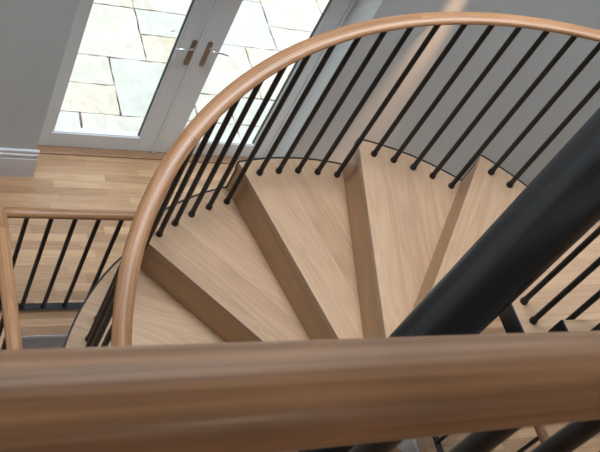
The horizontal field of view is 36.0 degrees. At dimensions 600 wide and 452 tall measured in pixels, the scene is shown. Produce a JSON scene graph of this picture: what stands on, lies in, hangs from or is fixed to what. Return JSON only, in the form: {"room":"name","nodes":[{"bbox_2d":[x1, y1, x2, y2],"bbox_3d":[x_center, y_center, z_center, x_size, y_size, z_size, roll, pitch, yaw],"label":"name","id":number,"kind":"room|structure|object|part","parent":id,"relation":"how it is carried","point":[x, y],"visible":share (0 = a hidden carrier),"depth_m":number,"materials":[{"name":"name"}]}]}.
{"room":"spiral staircase","nodes":[
{"label":"spiral staircase","id":0,"kind":"room"},
{"bbox_2d":[22,337,415,451],"bbox_3d":[-0.767,2.483,6.061,2.635,2.730,2.760,1,54,-28],"label":"wall","id":1,"kind":"structure","parent":0,"point":[407,445],"depth_m":5.39,"materials":[{"name":"grey paint"}]},
{"bbox_2d":[21,334,419,451],"bbox_3d":[-0.233,1.684,5.088,2.435,0.026,2.560,1,54,-28],"label":"trim","id":2,"kind":"structure","parent":1,"relation":"attached to","point":[64,335],"depth_m":5.29,"materials":[{"name":"white"}]},
{"bbox_2d":[20,325,426,451],"bbox_3d":[-0.216,1.661,5.107,2.489,0.026,2.610,1,54,-28],"label":"trim","id":3,"kind":"structure","parent":1,"relation":"attached to","point":[40,330],"depth_m":5.30,"materials":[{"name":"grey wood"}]},
{"bbox_2d":[0,0,599,185],"bbox_3d":[0.779,-2.783,3.671,8.800,8.791,0.360,1,54,-28],"label":"wall","id":4,"kind":"structure","parent":0,"point":[34,34],"depth_m":6.13,"materials":[{"name":"paint"}]},
{"bbox_2d":[0,148,39,177],"bbox_3d":[-3.114,-0.421,5.035,3.293,0.250,0.021,1,54,-28],"label":"baseboard","id":5,"kind":"structure","parent":4,"relation":"attached to","point":[13,162],"depth_m":5.74,"materials":[{"name":"white paint"}]},
{"bbox_2d":[38,0,224,153],"bbox_3d":[-0.967,-1.158,5.494,0.852,2.099,0.178,1,54,-28],"label":"door","id":6,"kind":"structure","parent":4,"relation":"in","point":[201,16],"depth_m":5.86,"materials":[{"name":"grey paint"}]},
{"bbox_3d":[-0.688,-1.076,5.619,0.139,0.026,0.047,-21,66,-39],"label":"handle","id":7,"kind":"part","parent":6,"relation":"part of","materials":[{"name":"silver metal"}]},
{"bbox_3d":[-0.677,-1.072,5.709,0.031,0.211,0.007,1,54,-28],"label":"handle plate","id":8,"kind":"part","parent":6,"relation":"part of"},
{"bbox_2d":[36,145,247,164],"bbox_3d":[-1.024,-0.482,6.412,1.725,0.034,0.067,1,54,-28],"label":"trim","id":9,"kind":"structure","parent":4,"relation":"attached to","point":[44,149],"depth_m":6.26,"materials":[{"name":"brown wood"}]},
{"bbox_2d":[158,0,350,157],"bbox_3d":[-0.244,-1.142,5.877,0.829,2.099,0.178,1,54,-28],"label":"door","id":10,"kind":"structure","parent":4,"relation":"in","point":[334,10],"depth_m":6.06,"materials":[{"name":"grey paint"}]},
{"bbox_3d":[-0.585,-1.070,5.757,0.031,0.211,0.007,1,54,-28],"label":"handle plate","id":11,"kind":"part","parent":10,"relation":"part of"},
{"bbox_3d":[-0.505,-1.072,5.716,0.139,0.026,0.047,19,47,-14],"label":"handle","id":12,"kind":"part","parent":10,"relation":"part of","materials":[{"name":"silver metal"}]},
{"bbox_2d":[262,0,355,157],"bbox_3d":[-0.611,-1.166,5.663,1.725,2.149,0.087,1,54,-28],"label":"trim","id":13,"kind":"structure","parent":4,"relation":"attached to","point":[352,2],"depth_m":6.22,"materials":[{"name":"grey paint"}]},
{"bbox_2d":[0,154,599,451],"bbox_3d":[0.094,2.301,4.750,8.800,0.020,6.775,1,54,-28],"label":"floor","id":14,"kind":"structure","parent":0,"point":[57,181],"depth_m":5.87,"materials":[{"name":"brown wood"}]},
{"bbox_2d":[0,204,135,349],"bbox_3d":[-0.737,1.047,4.646,1.527,0.945,2.144,1,54,-28],"label":"guard railing","id":15,"kind":"object","parent":14,"relation":"on","point":[10,321],"visible":0.44,"depth_m":4.67,"materials":[{"name":"brown wood"}]},
{"bbox_3d":[-1.204,0.772,3.986,0.072,0.050,2.144,1,54,-28],"label":"handrail","id":16,"kind":"part","parent":15,"relation":"part of","materials":[{"name":"brown wood"}]},
{"bbox_3d":[-0.812,-0.053,4.879,1.484,0.046,0.058,1,54,-28],"label":"handrail","id":17,"kind":"part","parent":15,"relation":"part of","materials":[{"name":"brown wood"}]},
{"bbox_2d":[432,425,548,451],"bbox_3d":[1.234,1.652,5.232,0.062,0.943,1.540,1,54,-28],"label":"guard railing","id":18,"kind":"object","parent":14,"relation":"on","point":[542,435],"visible":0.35,"depth_m":5.14,"materials":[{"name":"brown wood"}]},
{"bbox_3d":[1.409,1.390,4.913,0.062,0.046,1.512,1,54,-28],"label":"handrail","id":19,"kind":"part","parent":18,"relation":"part of","materials":[{"name":"brown wood"}]},
{"bbox_3d":[0.575,1.833,0.663,5.200,0.030,3.004,1,54,-28],"label":"floor","id":20,"kind":"structure","parent":0,"visible":0},
{"bbox_2d":[0,330,599,451],"bbox_3d":[0.044,0.321,0.874,4.015,1.022,0.058,0,54,-29],"label":"balustrade","id":21,"kind":"object","parent":20,"relation":"on","point":[368,394],"visible":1,"depth_m":0.46,"materials":[{"name":"brown wood"}]},
{"bbox_3d":[-1.373,3.253,7.049,5.000,0.050,5.000,1,54,-28],"label":"floor","id":22,"kind":"structure","parent":0,"visible":0},
{"bbox_2d":[63,11,599,451],"bbox_3d":[0.215,0.872,4.148,2.620,8.101,2.627,1,54,-28],"label":"spiral staircase","id":23,"kind":"structure","parent":22,"relation":"on","point":[382,241],"depth_m":4.16,"materials":[{"name":"black paint"}]},
{"bbox_3d":[0.769,0.049,3.147,2.473,3.487,2.472,1,54,-28],"label":"handrail","id":24,"kind":"part","parent":23,"relation":"part of","materials":[{"name":"brown wood"}]},
{"bbox_3d":[0.020,1.308,5.793,2.092,1.007,0.687,38,45,4],"label":"handrail","id":25,"kind":"part","parent":23,"relation":"part of","materials":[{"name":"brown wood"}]},
{"label":"outside","id":26,"kind":"structure","parent":0,"visible":0},
{"bbox_2d":[56,0,328,139],"bbox_3d":[-1.435,-3.042,8.494,13.000,0.062,6.240,1,54,-28],"label":"patio","id":27,"kind":"structure","parent":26,"point":[126,46],"depth_m":7.26,"materials":[{"name":"beige stone"}]}
]}

